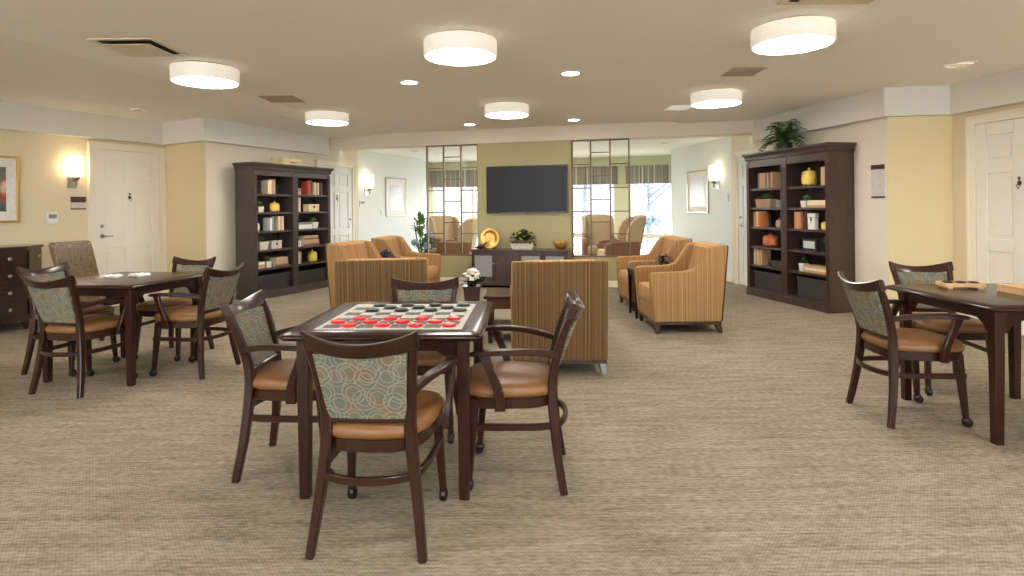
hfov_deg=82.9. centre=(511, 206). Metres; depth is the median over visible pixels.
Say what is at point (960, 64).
recessed light
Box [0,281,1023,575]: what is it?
floor
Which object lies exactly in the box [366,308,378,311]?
checker piece
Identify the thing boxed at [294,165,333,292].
bookcase
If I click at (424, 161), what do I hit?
wall
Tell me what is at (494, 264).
media console
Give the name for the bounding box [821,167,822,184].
book
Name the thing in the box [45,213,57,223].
thermostat
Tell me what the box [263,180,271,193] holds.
book
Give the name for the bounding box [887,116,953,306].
wall
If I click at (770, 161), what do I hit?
bookcase
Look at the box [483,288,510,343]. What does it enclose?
coffee table
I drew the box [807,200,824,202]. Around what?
book
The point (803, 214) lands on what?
book
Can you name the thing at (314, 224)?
potted plant
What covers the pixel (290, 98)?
ceiling vent
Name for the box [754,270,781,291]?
wicker basket
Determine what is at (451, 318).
checker piece
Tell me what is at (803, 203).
potted plant
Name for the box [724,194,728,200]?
light switch
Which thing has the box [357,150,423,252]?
wall
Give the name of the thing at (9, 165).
framed picture
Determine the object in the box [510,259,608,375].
armchair
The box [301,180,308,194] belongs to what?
book
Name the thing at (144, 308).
chair
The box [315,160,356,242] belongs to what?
door
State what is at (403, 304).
checker piece
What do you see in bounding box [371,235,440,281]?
armchair
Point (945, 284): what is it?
game
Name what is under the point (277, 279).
wicker basket
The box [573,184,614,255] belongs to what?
window
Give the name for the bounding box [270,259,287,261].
book
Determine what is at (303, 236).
book
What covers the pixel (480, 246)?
bird figurine
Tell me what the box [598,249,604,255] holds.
seat cushion
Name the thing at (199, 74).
ceiling light
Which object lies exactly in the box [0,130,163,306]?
wall
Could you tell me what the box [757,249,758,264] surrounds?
book
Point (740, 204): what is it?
door
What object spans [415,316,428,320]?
checker piece
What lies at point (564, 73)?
recessed light
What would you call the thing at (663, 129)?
ceiling beam
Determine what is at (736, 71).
ceiling vent
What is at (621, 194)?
wall
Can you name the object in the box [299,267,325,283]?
wicker basket
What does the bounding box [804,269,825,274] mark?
book
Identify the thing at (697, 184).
print
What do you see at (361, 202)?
thermostat
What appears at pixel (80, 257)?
upholstered chair
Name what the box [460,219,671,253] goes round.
ground
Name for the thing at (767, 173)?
book
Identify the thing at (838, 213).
bookcase
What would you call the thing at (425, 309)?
checker piece
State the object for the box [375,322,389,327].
checker piece
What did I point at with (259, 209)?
potted plant
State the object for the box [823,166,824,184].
book
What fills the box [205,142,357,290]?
wall
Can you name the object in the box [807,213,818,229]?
box
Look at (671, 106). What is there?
ceiling panel
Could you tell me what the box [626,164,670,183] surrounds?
valance
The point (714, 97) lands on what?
ceiling light
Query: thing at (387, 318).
checker piece
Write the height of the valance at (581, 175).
0.425 m
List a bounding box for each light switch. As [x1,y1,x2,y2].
[380,209,384,214]
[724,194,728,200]
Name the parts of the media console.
door, pane, door, door, pane, door, pane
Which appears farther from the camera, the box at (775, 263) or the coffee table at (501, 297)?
the box at (775, 263)
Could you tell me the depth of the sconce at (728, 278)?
9.78 m
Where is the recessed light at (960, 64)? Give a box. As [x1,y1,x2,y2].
[941,61,977,68]
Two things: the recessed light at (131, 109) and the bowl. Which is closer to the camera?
the recessed light at (131, 109)
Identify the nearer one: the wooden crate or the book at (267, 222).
the book at (267, 222)
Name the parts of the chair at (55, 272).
leg, crest rail, panel, leg, leg, seat, leg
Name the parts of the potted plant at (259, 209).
pot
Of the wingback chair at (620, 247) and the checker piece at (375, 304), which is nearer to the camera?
the checker piece at (375, 304)
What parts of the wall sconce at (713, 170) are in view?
lamp shade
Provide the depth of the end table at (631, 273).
7.05 m
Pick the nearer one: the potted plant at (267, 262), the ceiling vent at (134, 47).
the ceiling vent at (134, 47)
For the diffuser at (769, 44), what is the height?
0.011 m
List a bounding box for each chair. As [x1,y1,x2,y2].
[16,262,119,376]
[21,274,137,397]
[49,240,139,340]
[136,256,215,360]
[148,262,244,379]
[220,289,334,483]
[300,330,457,563]
[391,277,458,443]
[429,215,459,252]
[436,216,477,253]
[469,291,584,495]
[581,214,616,255]
[596,215,645,255]
[837,271,972,428]
[889,261,987,395]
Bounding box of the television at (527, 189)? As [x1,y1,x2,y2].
[486,164,568,213]
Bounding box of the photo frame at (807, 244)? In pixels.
[802,238,816,250]
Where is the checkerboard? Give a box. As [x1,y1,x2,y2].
[313,304,475,329]
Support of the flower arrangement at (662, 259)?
on the end table at (631, 273)
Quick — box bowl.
[553,240,568,249]
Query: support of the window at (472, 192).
in the wall at (621, 194)
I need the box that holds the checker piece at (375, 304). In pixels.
[374,303,385,306]
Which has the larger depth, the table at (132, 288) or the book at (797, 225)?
the book at (797, 225)
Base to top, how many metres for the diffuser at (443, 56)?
0.011 m
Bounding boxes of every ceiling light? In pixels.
[169,61,239,88]
[305,110,348,125]
[424,30,496,65]
[484,101,528,118]
[690,88,741,107]
[750,15,836,54]
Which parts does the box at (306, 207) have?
lid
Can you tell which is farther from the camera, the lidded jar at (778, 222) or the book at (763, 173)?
the book at (763, 173)
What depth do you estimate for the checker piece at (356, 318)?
2.81 m
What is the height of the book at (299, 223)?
0.034 m
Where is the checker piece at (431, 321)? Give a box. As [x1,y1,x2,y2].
[428,319,442,323]
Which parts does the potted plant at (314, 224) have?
pot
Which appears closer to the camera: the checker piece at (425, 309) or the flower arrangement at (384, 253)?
the checker piece at (425, 309)
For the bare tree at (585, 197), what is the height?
8.025 m
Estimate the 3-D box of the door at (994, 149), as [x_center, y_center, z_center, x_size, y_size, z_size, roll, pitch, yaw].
[4.935,0.154,5.642,0.081,2.213,1.106,-1,0,-8]
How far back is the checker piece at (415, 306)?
3.12 m
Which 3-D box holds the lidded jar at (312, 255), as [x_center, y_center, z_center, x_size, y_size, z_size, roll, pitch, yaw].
[-3.279,0.802,9.525,0.150,0.202,0.150,-1,0,-23]
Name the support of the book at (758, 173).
on the bookcase at (770, 161)
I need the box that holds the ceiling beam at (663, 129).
[329,120,753,150]
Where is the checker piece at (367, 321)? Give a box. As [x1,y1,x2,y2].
[363,319,377,323]
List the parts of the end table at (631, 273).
leg, leg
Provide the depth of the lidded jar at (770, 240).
8.06 m
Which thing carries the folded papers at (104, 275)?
on the table at (132, 288)
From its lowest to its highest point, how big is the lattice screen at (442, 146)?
1.915 m
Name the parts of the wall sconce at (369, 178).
lamp shade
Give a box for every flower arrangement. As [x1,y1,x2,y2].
[380,250,394,257]
[461,268,486,285]
[508,229,536,249]
[654,253,674,264]
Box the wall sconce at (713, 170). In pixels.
[709,166,719,188]
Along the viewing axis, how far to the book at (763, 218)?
8.29 m
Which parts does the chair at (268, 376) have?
leg, crest rail, panel, rail, armrest, leg, seat, seat frame, armrest, leg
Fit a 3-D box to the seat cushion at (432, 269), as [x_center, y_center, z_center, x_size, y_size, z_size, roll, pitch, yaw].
[-1.379,0.951,8.332,0.515,0.165,0.544,-1,0,9]
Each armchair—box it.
[325,240,381,307]
[334,258,428,305]
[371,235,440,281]
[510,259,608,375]
[616,236,691,310]
[634,241,728,333]
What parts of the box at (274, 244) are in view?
lid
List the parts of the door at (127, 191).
handle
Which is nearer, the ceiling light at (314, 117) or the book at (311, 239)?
the ceiling light at (314, 117)
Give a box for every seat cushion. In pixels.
[428,265,437,279]
[587,245,596,253]
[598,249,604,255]
[619,269,627,285]
[638,282,650,303]
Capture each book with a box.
[261,181,269,193]
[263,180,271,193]
[263,218,271,230]
[265,217,273,230]
[269,256,287,259]
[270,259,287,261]
[271,216,279,229]
[271,261,287,264]
[271,263,288,266]
[298,197,300,211]
[298,222,311,224]
[298,224,311,226]
[298,235,317,237]
[298,237,318,239]
[298,239,318,241]
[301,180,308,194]
[301,241,318,243]
[301,243,318,245]
[305,180,310,194]
[313,182,315,194]
[754,248,755,263]
[756,211,766,226]
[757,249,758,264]
[758,173,759,188]
[758,213,768,226]
[760,173,761,187]
[760,249,770,264]
[763,173,764,187]
[765,173,766,187]
[767,173,770,187]
[771,172,779,187]
[794,211,799,228]
[796,212,798,228]
[798,212,800,228]
[800,211,811,228]
[804,267,825,271]
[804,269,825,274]
[805,264,825,269]
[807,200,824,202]
[807,203,824,204]
[807,205,824,207]
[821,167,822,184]
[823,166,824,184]
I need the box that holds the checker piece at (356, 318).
[352,316,365,320]
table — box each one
[42,272,203,386]
[278,301,494,500]
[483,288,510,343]
[627,267,637,318]
[886,283,1023,444]
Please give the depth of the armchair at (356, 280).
4.68 m
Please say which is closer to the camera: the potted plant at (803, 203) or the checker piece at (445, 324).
the checker piece at (445, 324)
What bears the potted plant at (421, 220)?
on the floor
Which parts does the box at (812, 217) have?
lid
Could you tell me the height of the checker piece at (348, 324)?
0.012 m
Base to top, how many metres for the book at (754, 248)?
0.232 m
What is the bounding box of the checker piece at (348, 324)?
[341,322,356,327]
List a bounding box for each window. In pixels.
[433,187,477,244]
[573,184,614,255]
[630,183,671,254]
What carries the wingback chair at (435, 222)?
on the floor
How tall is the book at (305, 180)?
0.236 m
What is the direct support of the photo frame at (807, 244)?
on the bookcase at (838, 213)
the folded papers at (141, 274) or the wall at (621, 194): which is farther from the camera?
the wall at (621, 194)
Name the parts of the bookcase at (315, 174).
panel, shelf, rail, shelf, shelf, shelf, shelf, shelf, crown moulding, panel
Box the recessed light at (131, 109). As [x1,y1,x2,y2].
[127,108,147,110]
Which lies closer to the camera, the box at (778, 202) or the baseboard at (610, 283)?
the box at (778, 202)
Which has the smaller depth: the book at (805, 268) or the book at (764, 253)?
the book at (805, 268)
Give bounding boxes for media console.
[470,248,572,285]
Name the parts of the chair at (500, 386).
leg, leg, seat frame, armrest, seat, armrest, leg, leg, panel, crest rail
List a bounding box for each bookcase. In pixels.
[232,162,296,299]
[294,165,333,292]
[741,149,783,302]
[780,142,856,313]
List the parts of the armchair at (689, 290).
rail, leg, arm, frame, arm, backrest, leg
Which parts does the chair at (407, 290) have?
leg, crest rail, panel, seat, seat frame, leg, leg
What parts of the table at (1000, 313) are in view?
leg, leg, leg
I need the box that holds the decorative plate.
[480,228,498,248]
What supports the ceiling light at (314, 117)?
attached to the ceiling at (636, 59)
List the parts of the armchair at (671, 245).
rail, frame, arm, backrest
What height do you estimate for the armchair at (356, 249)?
0.904 m
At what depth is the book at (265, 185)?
8.62 m
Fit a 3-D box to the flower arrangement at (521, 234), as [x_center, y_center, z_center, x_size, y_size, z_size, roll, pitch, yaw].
[0.171,0.519,9.415,0.535,0.348,0.313,-1,0,14]
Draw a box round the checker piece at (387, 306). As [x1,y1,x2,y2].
[384,305,396,308]
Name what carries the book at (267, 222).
on the bookcase at (248, 175)
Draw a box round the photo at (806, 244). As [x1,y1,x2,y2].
[803,241,814,248]
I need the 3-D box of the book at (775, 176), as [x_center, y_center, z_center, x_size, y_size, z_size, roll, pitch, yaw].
[3.657,-0.367,8.040,0.140,0.221,0.030,-1,0,-12]
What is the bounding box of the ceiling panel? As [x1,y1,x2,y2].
[663,104,691,109]
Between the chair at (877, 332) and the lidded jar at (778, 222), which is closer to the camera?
the chair at (877, 332)
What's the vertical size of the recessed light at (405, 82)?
0.008 m
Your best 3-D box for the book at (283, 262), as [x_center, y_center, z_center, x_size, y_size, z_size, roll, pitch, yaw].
[-3.564,0.857,8.849,0.152,0.034,0.258,-1,0,23]
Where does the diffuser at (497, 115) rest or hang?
attached to the ceiling light at (501, 109)
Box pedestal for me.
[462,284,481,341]
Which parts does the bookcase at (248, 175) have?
panel, crown moulding, panel, rail, shelf, shelf, shelf, shelf, shelf, shelf, panel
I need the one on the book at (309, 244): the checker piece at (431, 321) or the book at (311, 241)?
the book at (311, 241)
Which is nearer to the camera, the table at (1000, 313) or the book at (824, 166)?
the table at (1000, 313)
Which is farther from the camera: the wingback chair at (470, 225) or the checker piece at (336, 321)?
the wingback chair at (470, 225)
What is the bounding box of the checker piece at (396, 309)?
[395,308,407,311]
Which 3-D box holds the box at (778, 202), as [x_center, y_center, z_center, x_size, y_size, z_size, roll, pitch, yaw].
[3.677,-0.037,7.908,0.129,0.100,0.086,-1,0,-12]
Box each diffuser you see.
[172,76,237,87]
[307,120,347,125]
[426,48,494,65]
[486,112,526,118]
[692,100,740,107]
[753,35,833,54]
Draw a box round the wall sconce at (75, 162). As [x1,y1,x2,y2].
[68,156,82,187]
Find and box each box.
[268,240,281,248]
[303,204,318,211]
[771,260,780,267]
[776,200,780,207]
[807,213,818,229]
[996,284,1023,295]
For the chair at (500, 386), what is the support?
on the floor
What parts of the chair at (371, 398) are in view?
leg, leg, crest rail, panel, rail, seat frame, seat, leg, armrest, leg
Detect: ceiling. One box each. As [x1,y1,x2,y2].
[0,0,1023,137]
[364,136,729,162]
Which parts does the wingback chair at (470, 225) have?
arm, backrest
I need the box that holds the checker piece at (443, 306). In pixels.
[441,305,453,308]
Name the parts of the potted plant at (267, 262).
pot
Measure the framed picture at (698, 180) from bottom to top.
0.800 m
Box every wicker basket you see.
[258,271,290,289]
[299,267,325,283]
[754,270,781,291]
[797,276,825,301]
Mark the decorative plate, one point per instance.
(489, 235)
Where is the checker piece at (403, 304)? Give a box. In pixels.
[401,303,413,306]
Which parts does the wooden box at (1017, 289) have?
lid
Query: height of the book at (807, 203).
0.028 m
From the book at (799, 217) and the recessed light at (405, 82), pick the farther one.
the book at (799, 217)
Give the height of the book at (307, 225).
0.035 m
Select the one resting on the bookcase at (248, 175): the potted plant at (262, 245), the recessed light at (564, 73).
the potted plant at (262, 245)
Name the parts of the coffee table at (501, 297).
leg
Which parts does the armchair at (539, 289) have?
arm, backrest, frame, leg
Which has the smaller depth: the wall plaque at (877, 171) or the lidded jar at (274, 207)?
the wall plaque at (877, 171)
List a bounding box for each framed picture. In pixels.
[0,156,19,222]
[385,177,406,216]
[687,169,708,212]
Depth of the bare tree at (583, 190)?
41.93 m
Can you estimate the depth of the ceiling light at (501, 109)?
7.25 m
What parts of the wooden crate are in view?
lid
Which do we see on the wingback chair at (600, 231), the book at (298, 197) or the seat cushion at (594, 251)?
the seat cushion at (594, 251)
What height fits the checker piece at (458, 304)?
0.012 m
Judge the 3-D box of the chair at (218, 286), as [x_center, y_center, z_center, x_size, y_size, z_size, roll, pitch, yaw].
[-2.538,0.905,4.731,0.618,0.868,0.604,-1,0,11]
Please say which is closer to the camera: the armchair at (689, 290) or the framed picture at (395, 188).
the armchair at (689, 290)
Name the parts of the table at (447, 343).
leg, leg, leg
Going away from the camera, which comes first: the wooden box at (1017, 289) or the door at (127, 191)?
the wooden box at (1017, 289)
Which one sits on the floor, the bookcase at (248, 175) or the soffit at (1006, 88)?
the bookcase at (248, 175)
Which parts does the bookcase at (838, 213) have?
panel, shelf, rail, shelf, shelf, shelf, shelf, shelf, panel, crown moulding, panel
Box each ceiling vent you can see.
[87,38,188,56]
[258,95,304,102]
[721,67,767,75]
[777,0,874,4]
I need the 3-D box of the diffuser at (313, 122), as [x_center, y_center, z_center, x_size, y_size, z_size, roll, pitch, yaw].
[-2.532,-1.145,7.950,0.536,0.011,0.536,-1,0,0]
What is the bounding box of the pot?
[775,142,792,149]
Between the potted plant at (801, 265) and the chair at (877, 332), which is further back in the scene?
the potted plant at (801, 265)
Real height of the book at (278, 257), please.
0.036 m
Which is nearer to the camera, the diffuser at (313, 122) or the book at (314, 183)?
the diffuser at (313, 122)
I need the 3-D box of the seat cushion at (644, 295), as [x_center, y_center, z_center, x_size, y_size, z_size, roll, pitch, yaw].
[1.677,0.921,6.248,0.515,0.165,0.544,-1,0,-1]
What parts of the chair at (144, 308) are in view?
leg, seat frame, seat, leg, leg, panel, crest rail, leg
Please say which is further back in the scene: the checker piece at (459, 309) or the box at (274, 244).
the box at (274, 244)
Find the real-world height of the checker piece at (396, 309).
0.012 m
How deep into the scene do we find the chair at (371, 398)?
2.17 m
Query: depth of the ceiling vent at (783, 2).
3.71 m
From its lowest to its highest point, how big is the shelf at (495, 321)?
0.020 m
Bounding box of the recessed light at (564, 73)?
[559,71,581,75]
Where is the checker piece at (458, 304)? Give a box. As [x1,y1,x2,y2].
[457,303,468,306]
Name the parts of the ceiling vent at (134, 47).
plate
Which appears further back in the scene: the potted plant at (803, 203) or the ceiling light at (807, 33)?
the potted plant at (803, 203)
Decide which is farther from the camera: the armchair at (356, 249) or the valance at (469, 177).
the valance at (469, 177)
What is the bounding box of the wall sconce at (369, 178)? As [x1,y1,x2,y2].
[364,175,372,194]
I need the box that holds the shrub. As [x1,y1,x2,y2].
[639,212,662,242]
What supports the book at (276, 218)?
on the bookcase at (248, 175)
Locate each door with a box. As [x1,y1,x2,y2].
[87,141,167,305]
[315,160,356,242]
[734,145,775,285]
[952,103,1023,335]
[965,107,1023,334]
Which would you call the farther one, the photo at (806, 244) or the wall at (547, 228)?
the wall at (547, 228)
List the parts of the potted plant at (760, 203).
pot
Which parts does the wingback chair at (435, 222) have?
arm, backrest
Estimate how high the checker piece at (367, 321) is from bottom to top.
0.012 m
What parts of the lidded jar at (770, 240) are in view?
lid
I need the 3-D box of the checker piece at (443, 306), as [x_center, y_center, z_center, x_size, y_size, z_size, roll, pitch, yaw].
[-0.349,0.543,3.132,0.068,0.012,0.068,-1,0,0]
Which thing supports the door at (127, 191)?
attached to the wall at (43, 158)
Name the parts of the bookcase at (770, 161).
panel, crown moulding, rail, shelf, shelf, shelf, shelf, shelf, shelf, panel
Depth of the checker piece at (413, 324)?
2.65 m
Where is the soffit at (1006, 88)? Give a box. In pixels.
[752,68,1023,140]
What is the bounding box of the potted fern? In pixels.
[758,119,807,156]
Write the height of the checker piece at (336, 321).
0.012 m
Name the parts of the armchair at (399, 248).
backrest, arm, rail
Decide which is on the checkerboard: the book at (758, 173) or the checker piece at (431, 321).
the checker piece at (431, 321)
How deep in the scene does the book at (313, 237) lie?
9.34 m
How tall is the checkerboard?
0.004 m
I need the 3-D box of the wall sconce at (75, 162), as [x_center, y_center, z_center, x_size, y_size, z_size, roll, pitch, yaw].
[-5.577,-0.436,7.415,0.166,0.404,0.148,-1,0,23]
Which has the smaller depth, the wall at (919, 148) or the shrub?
the wall at (919, 148)
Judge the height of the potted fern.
0.473 m
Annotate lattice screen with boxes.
[426,144,477,255]
[571,138,630,257]
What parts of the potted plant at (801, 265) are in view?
pot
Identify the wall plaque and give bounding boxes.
[71,197,85,209]
[871,164,884,197]
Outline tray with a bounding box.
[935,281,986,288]
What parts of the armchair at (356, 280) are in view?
arm, backrest, arm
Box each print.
[0,167,5,211]
[390,185,402,209]
[690,176,704,206]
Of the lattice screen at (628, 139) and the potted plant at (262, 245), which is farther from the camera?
the lattice screen at (628, 139)
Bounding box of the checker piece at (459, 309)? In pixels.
[453,307,465,311]
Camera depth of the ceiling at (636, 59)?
5.02 m
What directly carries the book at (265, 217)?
on the bookcase at (248, 175)
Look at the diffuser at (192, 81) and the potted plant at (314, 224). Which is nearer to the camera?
the diffuser at (192, 81)
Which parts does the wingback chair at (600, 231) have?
arm, backrest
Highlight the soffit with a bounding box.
[0,101,328,154]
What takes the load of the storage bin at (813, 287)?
on the bookcase at (838, 213)
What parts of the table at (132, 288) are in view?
leg, leg, leg, leg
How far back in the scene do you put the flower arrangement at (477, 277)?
5.67 m
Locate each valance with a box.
[428,170,476,187]
[573,166,617,184]
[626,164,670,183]
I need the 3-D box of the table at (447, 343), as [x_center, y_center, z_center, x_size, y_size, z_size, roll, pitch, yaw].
[-0.566,0.936,2.985,0.910,0.760,0.910,-1,0,2]
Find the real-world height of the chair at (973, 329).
0.868 m
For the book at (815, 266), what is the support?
on the book at (805, 268)
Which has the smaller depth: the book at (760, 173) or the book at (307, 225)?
the book at (760, 173)
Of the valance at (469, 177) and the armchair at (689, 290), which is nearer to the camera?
the armchair at (689, 290)
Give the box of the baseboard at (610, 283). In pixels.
[440,277,617,286]
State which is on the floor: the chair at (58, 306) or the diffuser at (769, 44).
the chair at (58, 306)
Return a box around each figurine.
[475,242,486,248]
[821,236,825,251]
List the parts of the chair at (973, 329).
leg, crest rail, panel, leg, rail, seat frame, seat, leg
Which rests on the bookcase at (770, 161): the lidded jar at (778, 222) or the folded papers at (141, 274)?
the lidded jar at (778, 222)
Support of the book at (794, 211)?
on the bookcase at (838, 213)
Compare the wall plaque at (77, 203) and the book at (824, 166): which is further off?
the wall plaque at (77, 203)
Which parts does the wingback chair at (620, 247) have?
arm, arm, backrest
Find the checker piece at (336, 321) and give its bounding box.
[331,319,345,323]
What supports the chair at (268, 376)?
on the floor
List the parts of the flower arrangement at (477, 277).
pot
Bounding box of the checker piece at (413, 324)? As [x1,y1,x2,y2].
[408,322,422,326]
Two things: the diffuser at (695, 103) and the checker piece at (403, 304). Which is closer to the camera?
the checker piece at (403, 304)
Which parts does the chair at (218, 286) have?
leg, armrest, seat, seat frame, leg, leg, rail, panel, crest rail, leg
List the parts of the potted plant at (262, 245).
pot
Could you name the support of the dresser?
on the floor
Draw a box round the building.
[435,183,671,221]
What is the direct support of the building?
on the ground
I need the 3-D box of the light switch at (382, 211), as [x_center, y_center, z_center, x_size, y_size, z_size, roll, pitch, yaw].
[-2.687,0.117,12.069,0.029,0.120,0.140,-1,0,21]
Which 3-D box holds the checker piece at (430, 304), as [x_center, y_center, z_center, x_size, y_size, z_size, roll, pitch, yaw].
[-0.424,0.544,3.212,0.068,0.012,0.068,-1,0,0]
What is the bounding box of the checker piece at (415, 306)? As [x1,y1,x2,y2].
[412,305,424,308]
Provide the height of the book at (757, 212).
0.220 m
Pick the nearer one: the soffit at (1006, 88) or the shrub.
the soffit at (1006, 88)
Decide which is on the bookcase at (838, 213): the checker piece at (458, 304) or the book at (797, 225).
the book at (797, 225)
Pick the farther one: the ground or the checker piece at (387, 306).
the ground
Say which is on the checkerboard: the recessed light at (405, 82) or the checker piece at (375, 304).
the checker piece at (375, 304)
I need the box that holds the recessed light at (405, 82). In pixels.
[399,80,419,84]
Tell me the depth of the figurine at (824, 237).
7.11 m
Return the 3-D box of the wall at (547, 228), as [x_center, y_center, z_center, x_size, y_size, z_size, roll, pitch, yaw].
[0.206,0.113,9.738,3.490,2.390,0.141,-1,0,14]
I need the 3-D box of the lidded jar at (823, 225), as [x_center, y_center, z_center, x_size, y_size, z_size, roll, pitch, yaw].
[3.855,0.226,7.108,0.134,0.121,0.120,-1,0,36]
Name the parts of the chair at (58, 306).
leg, crest rail, panel, rail, leg, seat, seat frame, leg, armrest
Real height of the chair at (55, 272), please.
0.868 m
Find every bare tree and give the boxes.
[575,185,584,215]
[584,185,588,215]
[632,183,670,238]
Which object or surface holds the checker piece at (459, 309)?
on the checkerboard
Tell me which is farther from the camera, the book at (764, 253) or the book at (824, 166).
the book at (764, 253)
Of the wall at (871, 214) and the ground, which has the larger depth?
the ground
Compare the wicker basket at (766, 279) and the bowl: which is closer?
the wicker basket at (766, 279)
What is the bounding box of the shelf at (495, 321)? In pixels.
[493,319,510,324]
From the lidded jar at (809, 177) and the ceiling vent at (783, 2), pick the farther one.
the lidded jar at (809, 177)
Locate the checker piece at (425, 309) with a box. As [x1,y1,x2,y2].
[424,308,436,311]
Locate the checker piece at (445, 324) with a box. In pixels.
[442,322,456,326]
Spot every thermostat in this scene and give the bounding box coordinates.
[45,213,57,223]
[359,200,364,206]
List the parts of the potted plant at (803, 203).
pot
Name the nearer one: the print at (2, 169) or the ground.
the print at (2, 169)
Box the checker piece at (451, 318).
[447,316,460,320]
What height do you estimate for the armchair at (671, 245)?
0.904 m
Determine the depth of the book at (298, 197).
9.18 m
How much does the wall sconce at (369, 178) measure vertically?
0.404 m
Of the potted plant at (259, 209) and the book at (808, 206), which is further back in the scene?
the potted plant at (259, 209)
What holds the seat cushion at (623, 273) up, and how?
on the armchair at (671, 245)
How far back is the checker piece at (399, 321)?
2.73 m
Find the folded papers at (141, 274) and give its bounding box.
[128,272,150,276]
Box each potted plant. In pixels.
[257,201,263,211]
[258,236,268,249]
[262,257,271,267]
[309,217,318,227]
[411,211,436,252]
[755,194,777,207]
[799,257,809,270]
[800,195,810,206]
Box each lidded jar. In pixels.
[269,201,279,211]
[308,249,316,261]
[763,233,778,246]
[776,219,780,227]
[801,168,816,185]
[821,222,825,229]
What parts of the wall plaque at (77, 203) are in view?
plate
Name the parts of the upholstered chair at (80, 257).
backrest, seat, seat frame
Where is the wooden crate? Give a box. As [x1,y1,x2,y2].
[270,156,301,165]
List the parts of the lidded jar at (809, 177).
lid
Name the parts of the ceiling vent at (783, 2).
plate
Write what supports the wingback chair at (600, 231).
on the floor
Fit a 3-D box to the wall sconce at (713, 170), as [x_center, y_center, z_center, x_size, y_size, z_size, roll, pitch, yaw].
[3.523,-0.507,10.112,0.166,0.404,0.148,-1,0,-9]
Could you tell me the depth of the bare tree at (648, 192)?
26.90 m
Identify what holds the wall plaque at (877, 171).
attached to the wall at (871, 214)
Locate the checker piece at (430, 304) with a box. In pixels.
[429,303,441,306]
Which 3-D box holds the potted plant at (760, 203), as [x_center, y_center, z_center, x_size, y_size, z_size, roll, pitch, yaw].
[3.601,-0.089,8.249,0.165,0.206,0.377,-1,0,-12]
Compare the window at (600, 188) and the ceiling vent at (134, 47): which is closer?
the ceiling vent at (134, 47)
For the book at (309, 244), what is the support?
on the bookcase at (315, 174)
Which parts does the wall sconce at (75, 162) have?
lamp shade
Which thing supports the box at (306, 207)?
on the bookcase at (315, 174)
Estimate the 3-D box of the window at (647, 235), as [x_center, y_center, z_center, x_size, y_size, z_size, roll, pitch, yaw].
[3.356,0.166,13.521,1.190,2.020,0.070,-1,0,14]
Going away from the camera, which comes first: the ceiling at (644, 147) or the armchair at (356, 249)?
the armchair at (356, 249)
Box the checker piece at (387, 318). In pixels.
[383,316,397,320]
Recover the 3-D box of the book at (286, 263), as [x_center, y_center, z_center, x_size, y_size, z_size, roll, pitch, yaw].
[-3.564,0.890,8.850,0.152,0.031,0.270,-1,0,23]
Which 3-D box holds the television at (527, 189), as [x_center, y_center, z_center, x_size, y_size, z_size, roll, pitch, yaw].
[0.248,-0.279,9.614,1.380,0.797,0.078,-1,0,14]
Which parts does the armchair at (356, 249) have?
arm, backrest, arm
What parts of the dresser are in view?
drawer, drawer, drawer, drawer, moulding, leg, corner door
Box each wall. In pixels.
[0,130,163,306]
[164,142,206,291]
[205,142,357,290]
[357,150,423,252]
[423,159,426,233]
[428,156,670,239]
[440,140,616,280]
[671,117,888,298]
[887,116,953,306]
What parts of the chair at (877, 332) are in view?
leg, crest rail, panel, rail, leg, armrest, seat frame, seat, leg, armrest, leg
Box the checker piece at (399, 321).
[396,319,409,323]
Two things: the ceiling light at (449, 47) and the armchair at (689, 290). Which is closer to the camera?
the ceiling light at (449, 47)
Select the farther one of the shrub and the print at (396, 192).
the shrub
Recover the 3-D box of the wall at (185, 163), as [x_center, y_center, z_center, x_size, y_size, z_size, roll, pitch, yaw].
[-4.750,0.007,8.444,1.070,2.700,0.100,-1,0,28]
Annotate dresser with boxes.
[0,244,43,328]
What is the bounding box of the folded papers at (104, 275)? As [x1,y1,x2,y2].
[99,274,122,277]
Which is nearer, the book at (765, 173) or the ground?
the book at (765, 173)
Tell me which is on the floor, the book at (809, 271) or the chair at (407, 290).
the chair at (407, 290)

